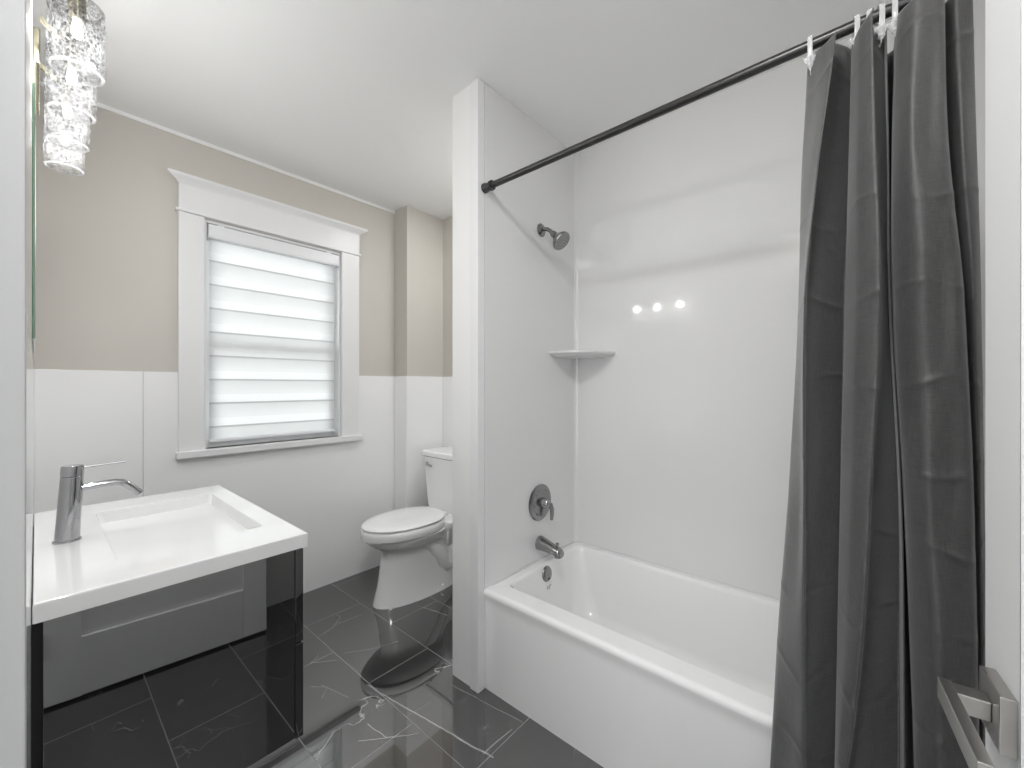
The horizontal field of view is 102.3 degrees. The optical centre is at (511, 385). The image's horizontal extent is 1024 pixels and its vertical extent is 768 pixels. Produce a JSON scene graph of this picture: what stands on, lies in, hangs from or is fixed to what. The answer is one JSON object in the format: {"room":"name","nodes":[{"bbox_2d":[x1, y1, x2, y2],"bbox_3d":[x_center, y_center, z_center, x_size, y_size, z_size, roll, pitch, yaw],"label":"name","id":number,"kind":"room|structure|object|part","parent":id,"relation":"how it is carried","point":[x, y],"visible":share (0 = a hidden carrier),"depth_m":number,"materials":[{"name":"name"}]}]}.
{"room":"bathroom","nodes":[
{"label":"bathroom","id":0,"kind":"room"},
{"bbox_2d":[26,0,33,365],"bbox_3d":[-0.853,0.000,0.633,3.038,2.500,0.150,0,0,41],"label":"wall","id":1,"kind":"structure","parent":0,"point":[29,3],"depth_m":0.53,"materials":[{"name":"beige paint"}]},
{"bbox_2d":[0,0,25,767],"bbox_3d":[-0.183,0.220,0.052,0.775,2.060,0.150,0,0,41],"label":"door frame","id":2,"kind":"structure","parent":1,"relation":"attached to","point":[12,12],"depth_m":0.34,"materials":[{"name":"grey paint"}]},
{"bbox_2d":[26,310,33,767],"bbox_3d":[-1.238,0.592,0.967,2.018,1.317,0.150,0,0,41],"label":"wainscot","id":3,"kind":"structure","parent":1,"relation":"attached to","point":[29,360],"depth_m":0.53,"materials":[{"name":"white"}]},
{"bbox_2d":[31,548,302,767],"bbox_3d":[-0.979,0.658,1.145,0.772,0.486,0.458,0,0,41],"label":"vanity cabinet","id":4,"kind":"object","parent":3,"relation":"attached to","point":[206,671],"visible":0.63,"depth_m":0.87,"materials":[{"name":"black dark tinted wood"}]},
{"bbox_2d":[32,485,307,623],"bbox_3d":[-0.978,0.438,1.150,0.788,0.116,0.466,0,0,41],"label":"sink","id":5,"kind":"object","parent":4,"relation":"in","point":[127,548],"visible":0.95,"depth_m":1.00,"materials":[{"name":"white ceramic"}]},
{"bbox_2d":[52,460,142,544],"bbox_3d":[-1.053,0.288,1.055,0.051,0.184,0.166,0,0,41],"label":"faucet","id":6,"kind":"object","parent":5,"relation":"on","point":[71,486],"visible":1,"depth_m":1.01,"materials":[{"name":"silver metal"}]},
{"bbox_3d":[-1.050,0.202,1.058,0.007,0.010,0.084,0,0,41],"label":"lever","id":7,"kind":"part","parent":6,"relation":"part of","materials":[{"name":"silver metal"}]},
{"bbox_3d":[-1.039,0.269,1.072,0.018,0.052,0.121,0,0,41],"label":"spout","id":8,"kind":"part","parent":6,"relation":"part of","materials":[{"name":"silver metal"}]},
{"bbox_3d":[-0.836,0.538,1.310,0.772,0.237,0.020,0,0,41],"label":"drawer","id":9,"kind":"part","parent":4,"relation":"part of","materials":[{"name":"black paint"}]},
{"bbox_3d":[-0.836,0.781,1.310,0.772,0.241,0.020,0,0,41],"label":"drawer","id":10,"kind":"part","parent":4,"relation":"part of","materials":[{"name":"black paint"}]},
{"bbox_2d":[32,82,35,352],"bbox_3d":[-1.173,-0.352,1.013,0.560,0.515,0.005,0,0,41],"label":"wall mirror","id":11,"kind":"object","parent":1,"relation":"attached to","point":[33,83],"visible":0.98,"depth_m":0.83,"materials":[{"name":"green glass"}]},
{"bbox_2d":[32,0,86,145],"bbox_3d":[-1.156,-0.759,1.067,0.687,0.187,0.109,0,0,41],"label":"vanity light","id":12,"kind":"object","parent":1,"relation":"attached to","point":[77,9],"visible":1,"depth_m":1.00,"materials":[{"name":"glass"}]},
{"bbox_3d":[-1.167,-0.808,1.056,0.008,0.064,0.057,0,0,41],"label":"arm","id":13,"kind":"part","parent":12,"relation":"part of","materials":[{"name":"clear glass"}]},
{"bbox_3d":[-1.016,-0.808,0.926,0.008,0.064,0.057,0,0,41],"label":"arm","id":14,"kind":"part","parent":12,"relation":"part of","materials":[{"name":"gold metal"}]},
{"bbox_2d":[58,110,70,134],"bbox_3d":[-1.375,-0.809,1.268,0.028,0.062,0.028,0,0,41],"label":"socket","id":15,"kind":"object","parent":12,"relation":"attached to","point":[64,124],"depth_m":1.26,"materials":[{"name":"metal"}]},
{"bbox_3d":[-1.375,-0.759,1.268,0.019,0.042,0.019,0,0,41],"label":"bulb","id":16,"kind":"part","parent":12,"relation":"part of","materials":[{"name":"white glass"}]},
{"bbox_2d":[60,80,74,106],"bbox_3d":[-1.228,-0.809,1.141,0.028,0.062,0.028,0,0,41],"label":"socket","id":17,"kind":"object","parent":12,"relation":"attached to","point":[67,91],"depth_m":1.13,"materials":[{"name":"metal"}]},
{"bbox_3d":[-1.228,-0.759,1.141,0.019,0.042,0.019,0,0,41],"label":"bulb","id":18,"kind":"part","parent":12,"relation":"part of","materials":[{"name":"white glass"}]},
{"bbox_2d":[63,40,79,71],"bbox_3d":[-1.081,-0.809,1.013,0.028,0.062,0.028,0,0,41],"label":"socket","id":19,"kind":"object","parent":12,"relation":"attached to","point":[71,51],"depth_m":1.00,"materials":[{"name":"glass"}]},
{"bbox_3d":[-1.081,-0.759,1.013,0.019,0.042,0.019,0,0,41],"label":"bulb","id":20,"kind":"part","parent":12,"relation":"part of","materials":[{"name":"white glass"}]},
{"bbox_2d":[68,0,86,24],"bbox_3d":[-0.926,-0.809,0.878,0.028,0.062,0.028,0,0,41],"label":"socket","id":21,"kind":"object","parent":12,"relation":"attached to","point":[77,9],"depth_m":0.87,"materials":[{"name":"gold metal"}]},
{"bbox_3d":[-0.926,-0.759,0.878,0.019,0.042,0.019,0,0,41],"label":"bulb","id":22,"kind":"part","parent":12,"relation":"part of","materials":[{"name":"white glass"}]},
{"bbox_2d":[938,0,1023,767],"bbox_3d":[0.357,0.229,0.201,0.087,2.021,0.767,0,0,35],"label":"door","id":23,"kind":"structure","parent":1,"relation":"in","point":[998,702],"depth_m":0.46,"materials":[{"name":"white"}]},
{"bbox_3d":[0.476,0.361,0.436,0.012,0.025,0.138,0,0,35],"label":"lever","id":24,"kind":"part","parent":23,"relation":"part of","materials":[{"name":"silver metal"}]},
{"bbox_3d":[0.541,0.361,0.460,0.013,0.062,0.062,0,0,35],"label":"handle","id":25,"kind":"part","parent":23,"relation":"part of","materials":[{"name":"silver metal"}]},
{"bbox_2d":[34,86,394,447],"bbox_3d":[-1.349,0.000,2.489,0.140,2.500,2.305,0,0,41],"label":"wall","id":26,"kind":"structure","parent":0,"point":[107,199],"depth_m":1.90,"materials":[{"name":"beige paint"}]},
{"bbox_2d":[34,369,393,593],"bbox_3d":[-1.398,0.592,2.320,0.006,1.317,1.686,0,0,41],"label":"wainscot","id":27,"kind":"structure","parent":26,"relation":"attached to","point":[327,492],"depth_m":2.11,"materials":[{"name":"white paint"}]},
{"bbox_2d":[40,81,394,213],"bbox_3d":[-1.396,-1.242,2.322,0.006,0.017,1.692,0,0,41],"label":"trim","id":28,"kind":"structure","parent":26,"relation":"attached to","point":[42,84],"depth_m":2.11,"materials":[{"name":"white paint"}]},
{"bbox_2d":[168,168,367,459],"bbox_3d":[-1.373,-0.340,2.422,0.190,1.400,1.040,0,0,41],"label":"window","id":29,"kind":"structure","parent":26,"relation":"in","point":[199,199],"depth_m":2.21,"materials":[{"name":"white wood"}]},
{"bbox_3d":[-1.409,0.044,2.445,0.030,0.565,0.696,0,0,41],"label":"sash","id":30,"kind":"part","parent":29,"relation":"part of","materials":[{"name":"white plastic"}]},
{"bbox_3d":[-1.433,-0.513,2.466,0.030,0.662,0.696,0,0,41],"label":"sash","id":31,"kind":"part","parent":29,"relation":"part of","materials":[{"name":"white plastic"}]},
{"bbox_3d":[-1.328,-0.949,2.383,0.030,0.180,0.972,0,0,41],"label":"head casing","id":32,"kind":"part","parent":29,"relation":"part of","materials":[{"name":"white wood"}]},
{"bbox_3d":[-1.312,-1.020,2.369,0.027,0.041,1.040,0,0,41],"label":"cap molding","id":33,"kind":"part","parent":29,"relation":"part of","materials":[{"name":"white wood"}]},
{"bbox_3d":[-1.360,0.343,2.411,0.145,0.035,0.968,0,0,41],"label":"sill","id":34,"kind":"part","parent":29,"relation":"part of","materials":[{"name":"white"}]},
{"bbox_2d":[207,224,338,441],"bbox_3d":[-1.356,-0.274,2.399,0.066,1.137,0.688,0,0,41],"label":"window shade","id":35,"kind":"object","parent":29,"relation":"attached to","point":[271,302],"visible":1,"depth_m":2.37,"materials":[{"name":"white fabric"}]},
{"bbox_3d":[-1.364,0.287,2.406,0.018,0.016,0.668,0,0,41],"label":"rail","id":36,"kind":"part","parent":35,"relation":"part of","materials":[{"name":"white plastic"}]},
{"bbox_2d":[395,206,442,376],"bbox_3d":[-0.635,0.000,3.089,0.152,2.500,0.463,0,0,41],"label":"wall","id":37,"kind":"structure","parent":0,"point":[418,234],"depth_m":2.94,"materials":[{"name":"beige paint"}]},
{"bbox_2d":[394,376,442,509],"bbox_3d":[-0.681,0.592,3.024,0.156,1.317,0.324,0,0,41],"label":"wainscot","id":38,"kind":"structure","parent":37,"relation":"attached to","point":[418,400],"depth_m":2.93,"materials":[{"name":"white paint"}]},
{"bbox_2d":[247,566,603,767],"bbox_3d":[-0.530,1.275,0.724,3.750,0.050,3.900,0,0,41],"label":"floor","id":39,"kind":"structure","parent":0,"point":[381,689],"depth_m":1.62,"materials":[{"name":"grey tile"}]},
{"bbox_2d":[360,446,452,608],"bbox_3d":[-0.554,0.846,2.575,0.464,0.809,0.799,0,0,41],"label":"toilet","id":40,"kind":"object","parent":39,"relation":"on","point":[415,544],"visible":0.84,"depth_m":2.43,"materials":[{"name":"white ceramic"}]},
{"bbox_3d":[-0.649,0.836,2.465,0.386,0.050,0.509,0,0,41],"label":"seat","id":41,"kind":"part","parent":40,"relation":"part of","materials":[{"name":"white plastic"}]},
{"bbox_3d":[-0.645,0.795,2.470,0.378,0.024,0.515,0,0,41],"label":"lid","id":42,"kind":"part","parent":40,"relation":"part of","materials":[{"name":"white ceramic"}]},
{"bbox_3d":[-0.602,1.056,2.519,0.370,0.388,0.615,0,0,41],"label":"bowl","id":43,"kind":"part","parent":40,"relation":"part of","materials":[{"name":"white ceramic"}]},
{"bbox_3d":[-0.376,0.461,2.781,0.464,0.039,0.253,0,0,41],"label":"tank lid","id":44,"kind":"part","parent":40,"relation":"part of","materials":[{"name":"white ceramic"}]},
{"bbox_3d":[-0.374,0.655,2.783,0.440,0.347,0.238,0,0,41],"label":"tank","id":45,"kind":"part","parent":40,"relation":"part of","materials":[{"name":"white ceramic"}]},
{"bbox_2d":[484,541,779,767],"bbox_3d":[0.687,1.041,1.466,1.523,0.418,0.706,0,0,41],"label":"bathtub","id":46,"kind":"object","parent":39,"relation":"on","point":[629,661],"visible":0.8,"depth_m":1.53,"materials":[{"name":"white ceramic"}]},
{"bbox_3d":[0.165,0.888,1.946,0.024,0.071,0.072,0,0,41],"label":"overflow plate","id":47,"kind":"part","parent":46,"relation":"part of","materials":[{"name":"silver metal"}]},
{"bbox_2d":[443,216,452,376],"bbox_3d":[-0.033,0.000,2.779,1.162,2.500,0.143,0,0,41],"label":"wall","id":48,"kind":"structure","parent":0,"point":[448,222],"depth_m":3.06,"materials":[{"name":"beige paint"}]},
{"bbox_2d":[443,377,452,446],"bbox_3d":[-0.118,0.592,2.754,1.057,1.317,0.006,0,0,41],"label":"wainscot","id":49,"kind":"structure","parent":48,"relation":"attached to","point":[447,381],"depth_m":3.06,"materials":[{"name":"white paint"}]},
{"bbox_2d":[33,0,897,218],"bbox_3d":[-0.530,-1.275,0.724,3.750,0.050,3.900,0,0,41],"label":"ceiling","id":50,"kind":"structure","parent":0,"point":[354,98],"depth_m":1.61,"materials":[{"name":"white paint"}]},
{"bbox_2d":[453,85,484,687],"bbox_3d":[0.073,0.000,2.045,0.160,2.500,0.826,0,0,41],"label":"wall partition","id":51,"kind":"structure","parent":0,"point":[461,101],"depth_m":1.75,"materials":[{"name":"white paint"}]},
{"bbox_2d":[470,78,483,692],"bbox_3d":[-0.143,0.000,1.702,0.048,2.500,0.038,0,0,41],"label":"trim","id":52,"kind":"structure","parent":51,"relation":"attached to","point":[476,86],"depth_m":1.69,"materials":[{"name":"white"}]},
{"bbox_2d":[484,83,573,588],"bbox_3d":[0.113,-0.206,1.965,0.005,2.086,0.694,0,0,41],"label":"wall panel","id":53,"kind":"object","parent":51,"relation":"attached to","point":[529,283],"visible":1,"depth_m":1.90,"materials":[{"name":"white plastic"}]},
{"bbox_2d":[529,484,553,520],"bbox_3d":[0.157,0.560,1.962,0.064,0.174,0.174,0,0,41],"label":"shower valve","id":54,"kind":"object","parent":53,"relation":"attached to","point":[540,503],"visible":1,"depth_m":1.95,"materials":[{"name":"silver metal"}]},
{"bbox_3d":[0.182,0.595,1.963,0.044,0.097,0.027,0,0,-34],"label":"lever","id":55,"kind":"part","parent":54,"relation":"part of","materials":[{"name":"silver metal"}]},
{"bbox_2d":[535,535,563,558],"bbox_3d":[0.180,0.760,1.940,0.129,0.080,0.068,0,0,41],"label":"tub spout","id":56,"kind":"object","parent":53,"relation":"attached to","point":[543,544],"visible":1,"depth_m":1.92,"materials":[{"name":"silver metal"}]},
{"bbox_2d":[537,223,569,249],"bbox_3d":[0.201,-0.710,1.947,0.150,0.145,0.094,0,0,41],"label":"shower","id":57,"kind":"object","parent":53,"relation":"attached to","point":[560,239],"visible":1,"depth_m":1.93,"materials":[{"name":"silver metal"}]},
{"bbox_3d":[0.169,-0.736,1.967,0.074,0.048,0.020,0,0,38],"label":"arm","id":58,"kind":"part","parent":57,"relation":"part of","materials":[{"name":"silver metal"}]},
{"bbox_2d":[481,0,910,193],"bbox_3d":[0.460,-0.812,1.203,1.517,0.040,0.040,0,0,41],"label":"shower rod","id":59,"kind":"object","parent":53,"relation":"attached to","point":[889,10],"visible":1,"depth_m":1.11,"materials":[{"name":"black metal"}]},
{"bbox_2d":[770,0,984,767],"bbox_3d":[0.787,0.176,0.915,0.361,1.949,0.332,0,0,41],"label":"shower curtain","id":60,"kind":"object","parent":59,"relation":"hanging from","point":[882,594],"visible":0.96,"depth_m":0.85,"materials":[{"name":"grey fabric"}]},
{"bbox_3d":[1.011,0.000,1.811,1.563,2.500,0.238,0,0,41],"label":"wall","id":61,"kind":"structure","parent":0,"visible":0},
{"bbox_2d":[574,0,984,598],"bbox_3d":[0.928,-0.206,1.711,1.558,2.086,0.022,0,0,41],"label":"wall panel","id":62,"kind":"object","parent":61,"relation":"attached to","point":[687,219],"visible":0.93,"depth_m":1.82,"materials":[{"name":"white plastic"}]},
{"bbox_2d":[549,350,615,359],"bbox_3d":[0.351,-0.155,2.054,0.235,0.030,0.247,0,0,41],"label":"corner shelf","id":63,"kind":"object","parent":62,"relation":"attached to","point":[566,354],"visible":1,"depth_m":2.02,"materials":[{"name":"white plastic"}]}
]}

